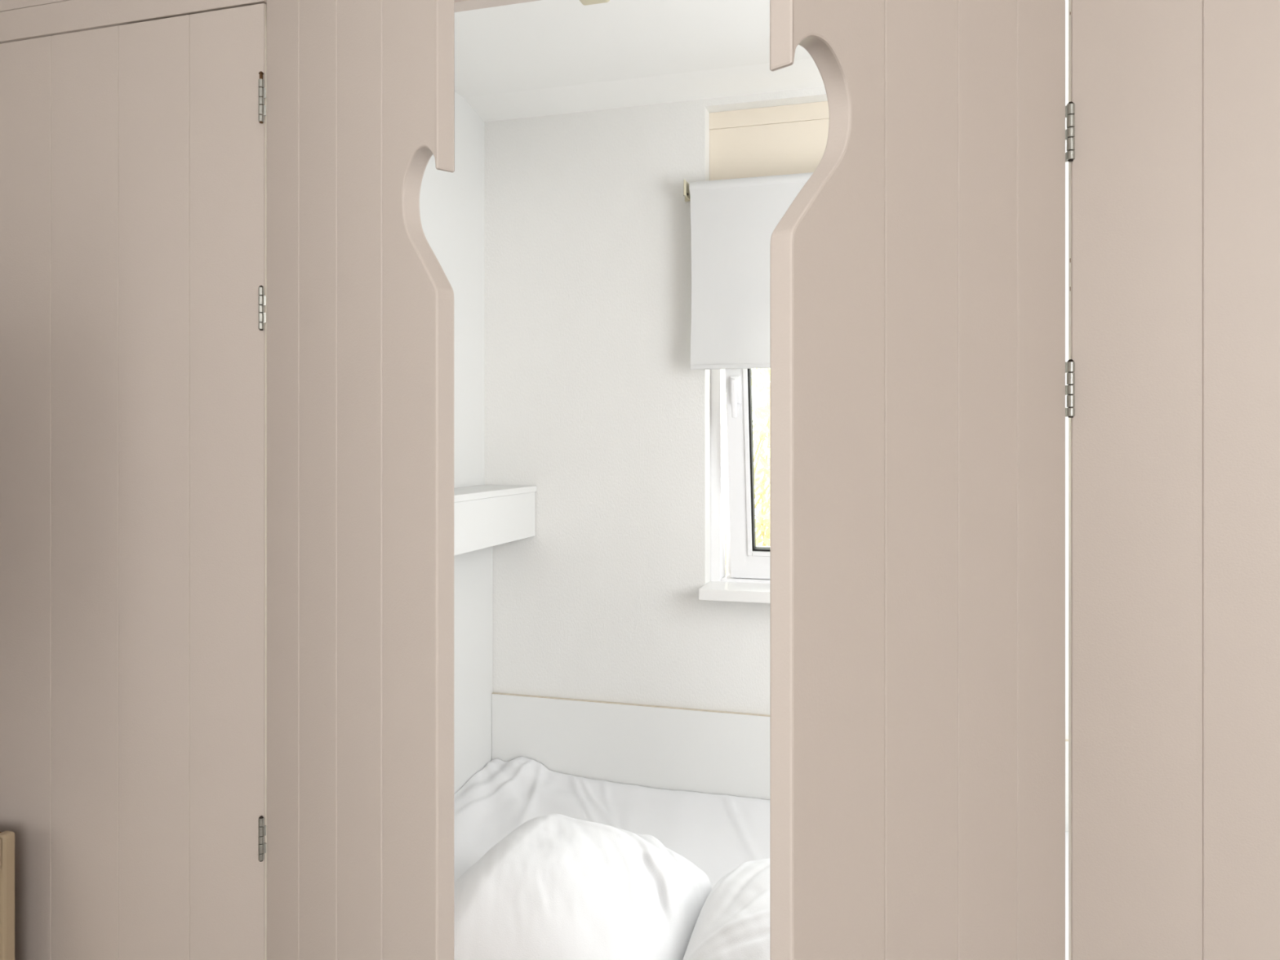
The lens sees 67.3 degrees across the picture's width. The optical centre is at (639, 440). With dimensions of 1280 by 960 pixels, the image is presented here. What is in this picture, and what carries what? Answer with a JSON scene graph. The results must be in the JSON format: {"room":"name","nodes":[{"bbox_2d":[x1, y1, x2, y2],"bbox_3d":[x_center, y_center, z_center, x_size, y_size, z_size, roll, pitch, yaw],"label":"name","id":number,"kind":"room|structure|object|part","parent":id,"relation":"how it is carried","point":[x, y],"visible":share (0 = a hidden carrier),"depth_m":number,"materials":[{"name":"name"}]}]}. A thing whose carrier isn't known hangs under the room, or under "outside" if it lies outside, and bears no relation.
{"room":"bedroom","nodes":[
{"label":"bedroom","id":0,"kind":"room"},
{"bbox_2d":[0,0,539,12],"bbox_3d":[0.758,0.225,1.138,4.400,2.350,0.055,0,0,17],"label":"wall","id":1,"kind":"structure","parent":0,"point":[5,5],"depth_m":1.47,"materials":[{"name":"beige paint"}]},
{"bbox_2d":[0,3,266,959],"bbox_3d":[-0.931,0.350,1.625,0.716,2.076,0.022,0,0,17],"label":"door","id":2,"kind":"structure","parent":1,"relation":"in","point":[133,157],"depth_m":1.59,"materials":[{"name":"beige paint"}]},
{"bbox_2d":[0,0,266,44],"bbox_3d":[-0.933,-0.717,1.625,0.717,0.052,0.020,0,0,17],"label":"trim","id":3,"kind":"structure","parent":1,"relation":"attached to","point":[69,16],"depth_m":1.61,"materials":[{"name":"beige paint"}]},
{"bbox_2d":[257,0,454,959],"bbox_3d":[-0.400,0.343,1.294,0.032,2.090,0.587,0,0,-40],"label":"door","id":4,"kind":"structure","parent":1,"relation":"in","point":[361,93],"depth_m":1.22,"materials":[{"name":"beige paint"}]},
{"bbox_3d":[-0.590,0.614,1.510,0.004,0.015,0.002,0,0,-17],"label":"plate","id":5,"kind":"part","parent":4,"relation":"part of","materials":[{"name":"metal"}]},
{"bbox_3d":[-0.590,0.641,1.510,0.004,0.015,0.002,0,0,-17],"label":"plate","id":6,"kind":"part","parent":4,"relation":"part of","materials":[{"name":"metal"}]},
{"bbox_3d":[-0.590,-0.219,1.510,0.004,0.015,0.002,0,0,-17],"label":"plate","id":7,"kind":"part","parent":4,"relation":"part of","materials":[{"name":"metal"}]},
{"bbox_3d":[-0.590,-0.192,1.510,0.004,0.015,0.002,0,0,-17],"label":"plate","id":8,"kind":"part","parent":4,"relation":"part of","materials":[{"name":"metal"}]},
{"bbox_3d":[-0.590,-0.545,1.510,0.004,0.015,0.002,0,0,-17],"label":"plate","id":9,"kind":"part","parent":4,"relation":"part of","materials":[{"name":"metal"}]},
{"bbox_3d":[-0.590,-0.518,1.510,0.004,0.015,0.002,0,0,-17],"label":"plate","id":10,"kind":"part","parent":4,"relation":"part of","materials":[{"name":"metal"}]},
{"bbox_2d":[769,0,1075,959],"bbox_3d":[0.316,0.343,0.979,0.582,2.090,0.032,0,0,-45],"label":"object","id":11,"kind":"structure","parent":1,"relation":"in","point":[918,366],"depth_m":0.92,"materials":[{"name":"beige paint"}]},
{"bbox_2d":[1068,0,1279,959],"bbox_3d":[0.874,0.350,1.086,0.716,2.076,0.022,0,0,17],"label":"door","id":12,"kind":"structure","parent":1,"relation":"in","point":[1174,174],"depth_m":1.15,"materials":[{"name":"beige paint"}]},
{"bbox_2d":[419,90,484,488],"bbox_3d":[-0.647,0.175,2.150,0.100,2.450,1.150,0,0,17],"label":"wall","id":13,"kind":"structure","parent":0,"point":[452,204],"depth_m":2.57,"materials":[{"name":"white paint"}]},
{"bbox_2d":[453,546,493,794],"bbox_3d":[-0.581,0.642,2.151,0.026,0.755,1.109,0,0,17],"label":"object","id":14,"kind":"structure","parent":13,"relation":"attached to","point":[473,570],"depth_m":2.56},
{"bbox_2d":[453,484,536,555],"bbox_3d":[-0.518,0.194,2.132,0.158,0.138,1.109,0,0,17],"label":"shelf","id":15,"kind":"object","parent":13,"relation":"attached to","point":[486,516],"visible":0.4,"depth_m":2.39,"materials":[{"name":"white wood"}]},
{"bbox_2d":[579,0,609,5],"bbox_3d":[-0.067,-0.652,1.365,0.043,0.056,0.032,0,0,17],"label":"ceiling light","id":16,"kind":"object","parent":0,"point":[585,2],"depth_m":1.37,"materials":[{"name":"beige plastic"}]},
{"bbox_2d":[454,0,1068,121],"bbox_3d":[0.477,-0.960,1.833,2.236,0.141,1.115,0,0,17],"label":"ceiling","id":17,"kind":"structure","parent":0,"point":[541,57],"depth_m":2.29,"materials":[{"name":"white paint"}]},
{"bbox_2d":[484,61,1068,739],"bbox_3d":[0.655,0.175,2.429,2.436,2.450,0.130,0,0,17],"label":"wall","id":18,"kind":"structure","parent":0,"point":[594,402],"depth_m":2.58,"materials":[{"name":"white paint"}]},
{"bbox_2d":[698,581,769,603],"bbox_3d":[0.523,0.392,2.402,0.738,0.029,0.147,0,0,17],"label":"window sill","id":19,"kind":"structure","parent":18,"relation":"attached to","point":[758,593],"depth_m":2.42,"materials":[{"name":"white plastic"}]},
{"bbox_2d":[711,368,769,583],"bbox_3d":[0.535,-0.034,2.464,0.725,0.852,0.202,0,0,17],"label":"window","id":20,"kind":"structure","parent":18,"relation":"in","point":[746,562],"depth_m":2.54,"materials":[{"name":"white plastic"}]},
{"bbox_3d":[0.242,-0.106,2.464,0.016,0.100,0.033,0,0,17],"label":"handle","id":21,"kind":"part","parent":20,"relation":"part of","materials":[{"name":"white plastic"}]},
{"bbox_3d":[0.247,-0.130,2.484,0.026,0.072,0.018,0,0,17],"label":"handle plate","id":22,"kind":"part","parent":20,"relation":"part of","materials":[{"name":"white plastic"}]},
{"bbox_2d":[683,172,813,369],"bbox_3d":[0.498,-0.425,2.378,0.811,0.490,0.056,0,0,17],"label":"roller blind","id":23,"kind":"object","parent":18,"relation":"attached to","point":[733,221],"visible":0.41,"depth_m":2.43,"materials":[{"name":"fabric"}]},
{"bbox_2d":[709,118,829,180],"bbox_3d":[0.535,-0.642,2.463,0.725,0.365,0.024,0,0,17],"label":"trim","id":24,"kind":"structure","parent":18,"relation":"attached to","point":[795,147],"depth_m":2.51,"materials":[{"name":"beige wood"}]},
{"bbox_2d":[709,101,829,129],"bbox_3d":[0.535,-0.848,2.462,0.725,0.044,0.025,0,0,17],"label":"trim","id":25,"kind":"structure","parent":18,"relation":"attached to","point":[815,110],"depth_m":2.51,"materials":[{"name":"beige wood"}]},
{"bbox_2d":[492,692,1068,831],"bbox_3d":[0.647,0.862,2.358,2.208,0.317,0.010,0,0,17],"label":"board","id":26,"kind":"object","parent":18,"relation":"attached to","point":[705,751],"visible":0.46,"depth_m":2.54,"materials":[{"name":"white wood"}]},
{"bbox_3d":[0.376,1.425,-0.138,4.600,0.050,5.350,0,0,17],"label":"floor","id":27,"kind":"structure","parent":0,"visible":0},
{"bbox_2d":[0,831,14,959],"bbox_3d":[-1.265,1.020,1.389,0.356,0.758,0.498,0,0,17],"label":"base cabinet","id":28,"kind":"object","parent":27,"relation":"on","point":[6,837],"visible":1,"depth_m":1.56,"materials":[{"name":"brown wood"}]},
{"bbox_3d":[0.481,1.270,1.832,2.183,0.258,1.083,0,0,17],"label":"bed base","id":29,"kind":"object","parent":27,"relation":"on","visible":0},
{"bbox_2d":[453,756,1068,959],"bbox_3d":[0.481,1.005,1.832,2.187,0.270,1.087,0,0,17],"label":"bed","id":30,"kind":"object","parent":29,"relation":"on","point":[717,833],"visible":0.16,"depth_m":2.37,"materials":[{"name":"white fabric"}]},
{"bbox_2d":[453,813,711,959],"bbox_3d":[-0.155,0.833,1.758,0.525,0.174,0.578,0,0,17],"label":"pillow","id":31,"kind":"object","parent":30,"relation":"on","point":[557,886],"visible":0.86,"depth_m":1.66,"materials":[{"name":"white fabric"}]},
{"bbox_2d":[682,858,769,959],"bbox_3d":[0.367,0.832,1.591,0.615,0.177,0.563,0,0,17],"label":"pillow","id":32,"kind":"object","parent":30,"relation":"on","point":[733,921],"visible":0.17,"depth_m":1.58,"materials":[{"name":"white fabric"}]},
{"label":"outside","id":33,"kind":"structure","parent":0,"visible":0},
{"bbox_3d":[1.433,1.525,8.287,14.000,0.050,11.300,0,0,17],"label":"ground","id":34,"kind":"structure","parent":33,"visible":0},
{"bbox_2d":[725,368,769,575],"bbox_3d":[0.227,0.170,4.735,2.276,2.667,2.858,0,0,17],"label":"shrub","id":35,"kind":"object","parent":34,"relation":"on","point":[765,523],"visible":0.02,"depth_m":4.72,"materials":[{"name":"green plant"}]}
]}

